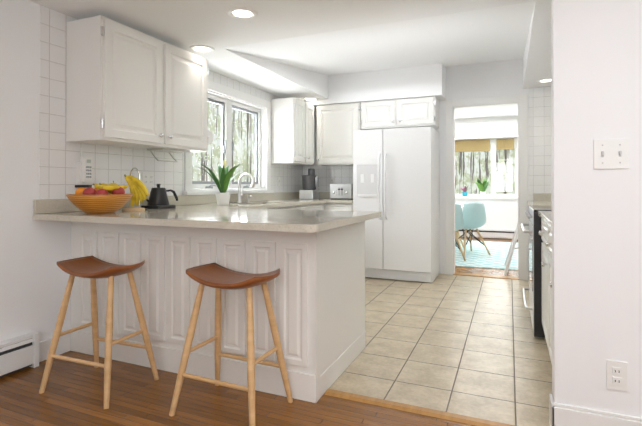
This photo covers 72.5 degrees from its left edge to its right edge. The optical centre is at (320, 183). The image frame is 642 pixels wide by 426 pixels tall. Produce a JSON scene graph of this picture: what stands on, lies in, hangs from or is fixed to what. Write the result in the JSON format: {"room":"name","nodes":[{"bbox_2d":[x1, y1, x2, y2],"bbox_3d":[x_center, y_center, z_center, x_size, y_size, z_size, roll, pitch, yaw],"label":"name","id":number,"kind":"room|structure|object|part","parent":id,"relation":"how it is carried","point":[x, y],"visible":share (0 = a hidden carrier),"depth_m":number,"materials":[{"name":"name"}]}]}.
{"room":"kitchen","nodes":[
{"label":"kitchen","id":0,"kind":"room"},
{"bbox_2d":[0,0,265,341],"bbox_3d":[-1.857,-0.213,2.570,0.120,2.620,8.070,0,0,23],"label":"wall","id":1,"kind":"structure","parent":0,"point":[34,277],"depth_m":2.61,"materials":[{"name":"white paint"}]},
{"bbox_2d":[0,332,38,376],"bbox_3d":[-2.542,0.987,0.734,0.068,0.198,4.150,0,0,23],"label":"baseboard heater","id":2,"kind":"object","parent":1,"relation":"attached to","point":[18,353],"visible":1,"depth_m":2.53,"materials":[{"name":"grey metal"}]},
{"bbox_2d":[39,333,69,361],"bbox_3d":[-1.698,1.039,2.762,0.014,0.120,0.242,0,0,23],"label":"baseboard","id":3,"kind":"structure","parent":1,"relation":"attached to","point":[63,345],"depth_m":2.78,"materials":[{"name":"white paint"}]},
{"bbox_2d":[66,15,208,161],"bbox_3d":[-1.288,-0.606,3.264,0.365,0.885,1.066,0,0,23],"label":"upper cabinet","id":4,"kind":"object","parent":1,"relation":"attached to","point":[128,87],"depth_m":2.95,"materials":[{"name":"white paint"}]},
{"bbox_3d":[-1.226,-0.214,3.412,0.194,0.104,0.324,0,0,23],"label":"under-cabinet mounting bracket","id":5,"kind":"part","parent":4,"relation":"part of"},
{"bbox_2d":[208,131,212,143],"bbox_3d":[-1.088,-0.395,3.819,0.293,0.116,0.116,0,0,23],"label":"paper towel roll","id":6,"kind":"object","parent":4,"relation":"attached to","point":[210,135],"visible":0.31,"depth_m":3.78,"materials":[{"name":"white paper"}]},
{"bbox_2d":[39,5,302,198],"bbox_3d":[-0.993,-0.446,4.421,0.006,1.290,3.750,0,0,23],"label":"wall tiles","id":7,"kind":"structure","parent":1,"relation":"attached to","point":[59,156],"depth_m":2.88,"materials":[{"name":"white tile"}]},
{"bbox_2d":[75,148,91,187],"bbox_3d":[-1.586,-0.103,2.940,0.072,0.265,0.095,0,0,23],"label":"phone","id":8,"kind":"object","parent":7,"relation":"attached to","point":[84,172],"visible":0.98,"depth_m":2.91,"materials":[{"name":"white plastic"}]},
{"bbox_2d":[142,172,153,186],"bbox_3d":[-1.381,-0.031,3.497,0.009,0.118,0.122,0,0,23],"label":"outlet","id":9,"kind":"object","parent":7,"relation":"attached to","point":[147,179],"visible":1,"depth_m":3.50,"materials":[{"name":"white plastic"}]},
{"bbox_2d":[183,80,272,194],"bbox_3d":[-0.959,-0.438,4.607,0.180,1.096,1.540,0,0,23],"label":"kitchen window","id":10,"kind":"structure","parent":1,"relation":"in","point":[228,99],"depth_m":4.71,"materials":[{"name":"white paint"}]},
{"bbox_2d":[271,97,313,164],"bbox_3d":[-0.330,-0.626,5.489,0.365,0.775,0.591,0,0,23],"label":"upper cabinet","id":11,"kind":"object","parent":1,"relation":"attached to","point":[292,130],"visible":0.98,"depth_m":5.26,"materials":[{"name":"white paint"}]},
{"bbox_2d":[0,351,474,425],"bbox_3d":[0.295,1.109,-0.292,6.330,0.060,4.530,0,0,23],"label":"floor","id":12,"kind":"structure","parent":0,"point":[72,394],"depth_m":2.15,"materials":[{"name":"brown wood"}]},
{"bbox_2d":[39,256,158,408],"bbox_3d":[-1.190,0.759,2.369,0.486,0.679,0.383,0,0,23],"label":"bar stool","id":13,"kind":"object","parent":12,"relation":"on","point":[93,268],"visible":1,"depth_m":2.33,"materials":[{"name":"brown wood"}]},
{"bbox_2d":[169,263,292,425],"bbox_3d":[-0.428,0.758,2.128,0.481,0.679,0.375,0,0,23],"label":"bar stool","id":14,"kind":"object","parent":12,"relation":"on","point":[217,277],"visible":1,"depth_m":2.10,"materials":[{"name":"brown wood"}]},
{"bbox_2d":[29,0,550,100],"bbox_3d":[1.003,-1.341,1.216,6.450,0.460,8.070,0,0,23],"label":"ceiling","id":15,"kind":"structure","parent":0,"point":[299,49],"depth_m":3.30,"materials":[{"name":"white paint"}]},
{"bbox_2d":[190,45,214,52],"bbox_3d":[-0.966,-1.091,3.559,0.198,0.010,0.198,0,0,23],"label":"recessed light","id":16,"kind":"object","parent":15,"relation":"in","point":[203,48],"visible":0.96,"depth_m":3.56,"materials":[{"name":"white paint"}]},
{"bbox_2d":[227,7,257,19],"bbox_3d":[-0.508,-1.096,2.828,0.198,0.010,0.198,0,0,23],"label":"recessed light","id":17,"kind":"object","parent":15,"relation":"in","point":[243,13],"visible":0.98,"depth_m":2.82,"materials":[{"name":"white paint"}]},
{"bbox_2d":[303,97,318,100],"bbox_3d":[-0.129,-1.078,5.604,0.198,0.010,0.198,0,0,23],"label":"recessed light","id":18,"kind":"object","parent":15,"relation":"in","point":[310,98],"visible":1,"depth_m":5.59,"materials":[{"name":"white paint"}]},
{"bbox_2d":[304,63,445,109],"bbox_3d":[0.572,-1.206,5.603,1.950,0.375,0.350,0,0,23],"label":"ceiling soffit","id":19,"kind":"structure","parent":15,"relation":"attached to","point":[404,83],"depth_m":5.32,"materials":[{"name":"white paint"}]},
{"bbox_2d":[537,78,550,82],"bbox_3d":[2.386,-1.084,4.620,0.198,0.010,0.198,0,0,23],"label":"recessed light","id":20,"kind":"object","parent":15,"relation":"in","point":[545,80],"visible":0.71,"depth_m":4.63,"materials":[{"name":"white paint"}]},
{"bbox_2d":[314,59,528,280],"bbox_3d":[1.831,-0.195,5.310,4.730,2.620,0.120,0,0,23],"label":"wall","id":21,"kind":"structure","parent":0,"point":[497,78],"depth_m":5.26,"materials":[{"name":"white paint"}]},
{"bbox_2d":[316,102,360,165],"bbox_3d":[0.268,-0.625,5.714,0.605,0.775,0.365,0,0,23],"label":"upper cabinet","id":22,"kind":"object","parent":21,"relation":"attached to","point":[337,125],"visible":0.71,"depth_m":5.58,"materials":[{"name":"white paint"}]},
{"bbox_2d":[360,96,438,129],"bbox_3d":[0.968,-0.844,5.414,0.931,0.340,0.365,0,0,23],"label":"upper cabinet","id":23,"kind":"object","parent":21,"relation":"attached to","point":[406,113],"visible":1,"depth_m":5.27,"materials":[{"name":"white paint"}]},
{"bbox_2d":[303,86,550,200],"bbox_3d":[1.347,-0.439,5.452,3.490,1.290,0.006,0,0,23],"label":"wall tile","id":24,"kind":"structure","parent":21,"relation":"attached to","point":[539,139],"depth_m":4.98,"materials":[{"name":"white tile"}]},
{"bbox_2d":[330,177,334,183],"bbox_3d":[0.151,-0.020,5.955,0.072,0.118,0.009,0,0,23],"label":"outlet","id":25,"kind":"object","parent":24,"relation":"attached to","point":[332,180],"visible":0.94,"depth_m":5.95,"materials":[{"name":"white plastic"}]},
{"bbox_2d":[445,93,527,280],"bbox_3d":[1.972,0.045,5.248,0.917,2.140,0.160,0,0,23],"label":"door frame","id":26,"kind":"structure","parent":21,"relation":"attached to","point":[519,100],"depth_m":5.18,"materials":[{"name":"white paint"}]},
{"bbox_2d":[329,274,551,425],"bbox_3d":[0.684,1.136,3.901,3.730,0.060,3.480,0,0,23],"label":"floor","id":27,"kind":"structure","parent":0,"point":[471,346],"depth_m":2.86,"materials":[{"name":"beige tile"}]},
{"bbox_2d":[70,222,97,354],"bbox_3d":[-1.374,0.665,3.207,0.259,0.874,0.828,0,0,23],"label":"base cabinet","id":28,"kind":"object","parent":27,"relation":"on","point":[84,235],"depth_m":2.83,"materials":[{"name":"white paint"}]},
{"bbox_2d":[98,223,117,360],"bbox_3d":[-1.170,0.664,3.119,0.185,0.874,0.828,0,0,23],"label":"base cabinet","id":29,"kind":"object","parent":27,"relation":"on","point":[107,232],"depth_m":2.75,"materials":[{"name":"white paint"}]},
{"bbox_2d":[118,224,141,365],"bbox_3d":[-1.000,0.663,3.046,0.186,0.874,0.828,0,0,23],"label":"base cabinet","id":30,"kind":"object","parent":27,"relation":"on","point":[129,235],"depth_m":2.67,"materials":[{"name":"white paint"}]},
{"bbox_2d":[142,225,165,370],"bbox_3d":[-0.829,0.663,2.972,0.185,0.874,0.828,0,0,23],"label":"base cabinet","id":31,"kind":"object","parent":27,"relation":"on","point":[153,237],"depth_m":2.59,"materials":[{"name":"white paint"}]},
{"bbox_2d":[166,226,189,373],"bbox_3d":[-0.660,0.663,2.899,0.184,0.874,0.828,0,0,23],"label":"base cabinet","id":32,"kind":"object","parent":27,"relation":"on","point":[177,238],"depth_m":2.52,"materials":[{"name":"white paint"}]},
{"bbox_2d":[190,227,217,378],"bbox_3d":[-0.490,0.662,2.827,0.185,0.874,0.828,0,0,23],"label":"base cabinet","id":33,"kind":"object","parent":27,"relation":"on","point":[203,241],"depth_m":2.45,"materials":[{"name":"white paint"}]},
{"bbox_2d":[218,229,245,385],"bbox_3d":[-0.320,0.662,2.753,0.186,0.874,0.828,0,0,23],"label":"base cabinet","id":34,"kind":"object","parent":27,"relation":"on","point":[231,242],"depth_m":2.37,"materials":[{"name":"white paint"}]},
{"bbox_2d":[246,230,277,394],"bbox_3d":[-0.149,0.661,2.680,0.185,0.874,0.828,0,0,23],"label":"base cabinet","id":35,"kind":"object","parent":27,"relation":"on","point":[261,246],"depth_m":2.30,"materials":[{"name":"white paint"}]},
{"bbox_2d":[267,203,323,209],"bbox_3d":[-0.496,0.674,4.745,0.597,0.874,2.689,0,0,23],"label":"base cabinet","id":36,"kind":"object","parent":27,"relation":"on","point":[312,207],"visible":0.04,"depth_m":4.87,"materials":[{"name":"white paint"}]},
{"bbox_2d":[33,192,328,222],"bbox_3d":[-0.714,0.172,4.274,0.630,0.123,3.789,0,0,23],"label":"countertop","id":37,"kind":"structure","parent":36,"relation":"on","point":[44,209],"depth_m":3.74,"materials":[{"name":"beige stone"}]},
{"bbox_2d":[66,181,132,213],"bbox_3d":[-1.381,0.086,2.739,0.380,0.204,0.380,0,0,23],"label":"fruit bowl","id":38,"kind":"object","parent":37,"relation":"on","point":[98,199],"visible":1,"depth_m":2.65,"materials":[{"name":"brown wood"}]},
{"bbox_2d":[122,168,148,210],"bbox_3d":[-1.283,0.041,3.046,0.207,0.298,0.150,0,0,23],"label":"banana hanger","id":39,"kind":"object","parent":37,"relation":"on","point":[138,190],"visible":1,"depth_m":3.02,"materials":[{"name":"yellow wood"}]},
{"bbox_2d":[141,205,175,208],"bbox_3d":[-1.246,0.180,3.355,0.170,0.024,0.190,0,0,23],"label":"base","id":40,"kind":"object","parent":37,"relation":"on","point":[157,207],"visible":0.79,"depth_m":3.29,"materials":[{"name":"black plastic"}]},
{"bbox_2d":[146,184,177,205],"bbox_3d":[-1.244,0.086,3.361,0.160,0.163,0.296,0,0,23],"label":"kettle","id":41,"kind":"object","parent":40,"relation":"on","point":[158,196],"visible":0.94,"depth_m":3.31,"materials":[{"name":"black metal"}]},
{"bbox_2d":[192,160,239,204],"bbox_3d":[-0.894,-0.009,3.919,0.451,0.410,0.510,0,0,23],"label":"potted plant","id":42,"kind":"object","parent":37,"relation":"on","point":[223,182],"visible":1,"depth_m":3.92,"materials":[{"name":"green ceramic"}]},
{"bbox_2d":[237,173,254,202],"bbox_3d":[-0.758,0.045,4.503,0.214,0.308,0.106,0,0,23],"label":"faucet","id":43,"kind":"object","parent":37,"relation":"on","point":[239,194],"visible":1,"depth_m":4.49,"materials":[{"name":"silver metal"}]},
{"bbox_2d":[299,168,318,198],"bbox_3d":[-0.141,0.007,5.733,0.230,0.400,0.200,0,0,23],"label":"food processor","id":44,"kind":"object","parent":37,"relation":"on","point":[310,182],"visible":1,"depth_m":5.66,"materials":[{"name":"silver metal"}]},
{"bbox_2d":[330,184,352,198],"bbox_3d":[0.280,0.109,5.663,0.290,0.196,0.185,0,0,23],"label":"toaster","id":45,"kind":"object","parent":37,"relation":"on","point":[341,191],"visible":0.94,"depth_m":5.59,"materials":[{"name":"silver metal"}]},
{"bbox_2d":[278,221,365,402],"bbox_3d":[0.037,0.661,2.600,0.221,0.874,0.828,0,0,23],"label":"base cabinet","id":46,"kind":"object","parent":27,"relation":"on","point":[316,287],"depth_m":2.26,"materials":[{"name":"white paint"}]},
{"bbox_2d":[101,204,380,232],"bbox_3d":[-0.384,0.206,2.670,1.244,0.035,1.103,0,0,23],"label":"countertop","id":47,"kind":"structure","parent":46,"relation":"on","point":[207,211],"depth_m":2.37,"materials":[{"name":"beige stone"}]},
{"bbox_2d":[324,203,352,210],"bbox_3d":[0.314,0.679,5.527,0.374,0.874,0.612,0,0,23],"label":"base cabinet","id":48,"kind":"object","parent":27,"relation":"on","point":[340,206],"visible":0.12,"depth_m":5.28,"materials":[{"name":"white paint"}]},
{"bbox_2d":[329,192,352,202],"bbox_3d":[0.348,0.180,5.533,0.324,0.123,0.637,0,0,23],"label":"countertop","id":49,"kind":"structure","parent":48,"relation":"on","point":[330,200],"depth_m":5.26,"materials":[{"name":"beige stone"}]},
{"bbox_2d":[353,127,439,282],"bbox_3d":[0.905,0.242,5.248,0.910,1.735,0.681,0,0,23],"label":"refrigerator","id":50,"kind":"object","parent":27,"relation":"on","point":[396,182],"visible":0.83,"depth_m":4.97,"materials":[{"name":"white metal"}]},
{"bbox_2d":[325,389,514,425],"bbox_3d":[0.510,1.088,2.085,1.046,0.012,0.055,0,0,23],"label":"threshold","id":51,"kind":"object","parent":27,"relation":"on","point":[415,409],"depth_m":2.10,"materials":[{"name":"brown wood"}]},
{"bbox_2d":[453,272,519,279],"bbox_3d":[1.972,1.111,5.241,0.737,0.008,0.140,0,0,23],"label":"threshold","id":52,"kind":"object","parent":27,"relation":"on","point":[487,276],"depth_m":5.24,"materials":[{"name":"brown wood"}]},
{"bbox_2d":[521,205,551,337],"bbox_3d":[1.913,0.635,3.321,0.710,0.894,0.756,0,0,23],"label":"range","id":53,"kind":"object","parent":27,"relation":"on","point":[535,279],"visible":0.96,"depth_m":3.08,"materials":[{"name":"black metal"}]},
{"bbox_2d":[539,219,546,342],"bbox_3d":[1.713,0.661,2.670,0.623,0.874,0.585,0,0,23],"label":"base cabinet","id":54,"kind":"object","parent":27,"relation":"on","point":[544,261],"depth_m":2.81,"materials":[{"name":"white paint"}]},
{"bbox_2d":[543,221,551,363],"bbox_3d":[1.482,0.658,2.133,0.623,0.874,0.585,0,0,23],"label":"base cabinet","id":55,"kind":"object","parent":27,"relation":"on","point":[545,232],"depth_m":2.48,"materials":[{"name":"white paint"}]},
{"bbox_2d":[527,193,551,228],"bbox_3d":[2.005,0.166,3.379,0.644,0.123,3.284,0,0,23],"label":"countertop","id":56,"kind":"structure","parent":55,"relation":"on","point":[543,199],"depth_m":4.27,"materials":[{"name":"beige stone"}]},
{"bbox_2d":[455,237,517,276],"bbox_3d":[2.930,1.159,7.436,4.400,0.060,4.790,0,0,23],"label":"floor","id":57,"kind":"structure","parent":0,"point":[488,271],"depth_m":5.60,"materials":[{"name":"brown wood"}]},
{"bbox_2d":[455,240,517,269],"bbox_3d":[2.513,1.122,7.202,2.220,0.008,2.950,0,0,23],"label":"area rug","id":58,"kind":"object","parent":57,"relation":"on","point":[478,256],"visible":0.21,"depth_m":6.65,"materials":[{"name":"blue fabric"}]},
{"bbox_2d":[455,205,463,251],"bbox_3d":[2.140,0.757,7.501,1.046,0.736,1.046,0,0,23],"label":"round dining table","id":59,"kind":"object","parent":58,"relation":"on","point":[462,206],"visible":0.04,"depth_m":7.60,"materials":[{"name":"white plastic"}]},
{"bbox_2d":[455,203,465,260],"bbox_3d":[1.892,0.706,6.541,0.495,0.831,0.485,0,0,14],"label":"shell chair","id":60,"kind":"object","parent":58,"relation":"on","point":[459,222],"visible":0.35,"depth_m":6.33,"materials":[{"name":"teal plastic"}]},
{"bbox_2d":[456,202,490,255],"bbox_3d":[2.323,0.708,6.924,0.495,0.831,0.485,0,0,-18],"label":"shell chair","id":61,"kind":"object","parent":58,"relation":"on","point":[474,215],"visible":0.75,"depth_m":6.74,"materials":[{"name":"teal plastic"}]},
{"bbox_2d":[503,223,517,275],"bbox_3d":[2.683,0.675,5.450,0.759,0.878,0.758,0,0,23],"label":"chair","id":62,"kind":"object","parent":57,"relation":"on","point":[512,247],"visible":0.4,"depth_m":5.30,"materials":[{"name":"white wood"}]},
{"bbox_2d":[455,115,517,239],"bbox_3d":[2.942,-0.181,7.472,4.640,2.620,4.730,0,0,23],"label":"wall","id":63,"kind":"structure","parent":0,"point":[501,212],"depth_m":9.02,"materials":[{"name":"white paint"}]},
{"bbox_2d":[461,185,469,195],"bbox_3d":[3.115,0.157,9.451,0.279,0.248,0.201,0,0,23],"label":"potted plant","id":64,"kind":"object","parent":63,"relation":"on","point":[464,190],"visible":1,"depth_m":9.41,"materials":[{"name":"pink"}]},
{"bbox_2d":[475,177,489,195],"bbox_3d":[3.436,0.070,9.274,0.359,0.420,0.389,0,0,23],"label":"potted plant","id":65,"kind":"object","parent":63,"relation":"on","point":[482,187],"visible":1,"depth_m":9.26,"materials":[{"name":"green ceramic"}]},
{"bbox_2d":[455,138,517,195],"bbox_3d":[3.223,-0.342,9.709,2.150,1.250,0.100,0,0,23],"label":"bay window","id":66,"kind":"structure","parent":63,"relation":"in","point":[479,145],"depth_m":9.48,"materials":[{"name":"white paint"}]},
{"bbox_2d":[459,228,517,238],"bbox_3d":[3.587,1.034,8.964,4.200,0.170,0.064,0,0,23],"label":"baseboard heater","id":67,"kind":"object","parent":63,"relation":"attached to","point":[494,233],"visible":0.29,"depth_m":8.96,"materials":[{"name":"silver metal"}]},
{"bbox_2d":[455,105,517,118],"bbox_3d":[2.942,-1.431,7.480,4.400,0.120,4.730,0,0,23],"label":"ceiling","id":68,"kind":"structure","parent":0,"point":[498,111],"depth_m":8.45,"materials":[{"name":"white paint"}]},
{"bbox_2d":[551,0,641,417],"bbox_3d":[2.577,-0.221,1.278,3.372,2.620,0.118,0,0,23],"label":"wall","id":69,"kind":"structure","parent":0,"point":[596,69],"depth_m":1.83,"materials":[{"name":"white paint"}]},
{"bbox_2d":[549,394,641,425],"bbox_3d":[2.569,1.014,1.267,3.384,0.150,0.130,0,0,23],"label":"baseboard","id":70,"kind":"structure","parent":69,"relation":"attached to","point":[563,415],"depth_m":1.83,"materials":[{"name":"white paint"}]},
{"bbox_2d":[594,138,628,168],"bbox_3d":[1.194,-0.120,1.799,0.122,0.122,0.016,0,0,23],"label":"switch plate","id":71,"kind":"object","parent":69,"relation":"attached to","point":[611,153],"visible":1,"depth_m":1.80,"materials":[{"name":"white plastic"}]},
{"bbox_2d":[606,359,627,391],"bbox_3d":[1.211,0.787,1.790,0.072,0.118,0.009,0,0,23],"label":"outlet","id":72,"kind":"object","parent":69,"relation":"attached to","point":[616,375],"visible":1,"depth_m":1.79,"materials":[{"name":"white plastic"}]},
{"label":"outside","id":73,"kind":"structure","parent":0,"visible":0},
{"bbox_2d":[192,102,254,188],"bbox_3d":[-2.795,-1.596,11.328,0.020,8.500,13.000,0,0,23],"label":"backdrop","id":74,"kind":"structure","parent":73,"point":[217,157],"depth_m":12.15,"materials":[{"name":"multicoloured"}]},
{"bbox_2d":[455,140,514,193],"bbox_3d":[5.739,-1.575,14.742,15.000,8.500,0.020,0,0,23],"label":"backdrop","id":75,"kind":"structure","parent":73,"point":[508,187],"depth_m":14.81,"materials":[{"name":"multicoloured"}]}
]}

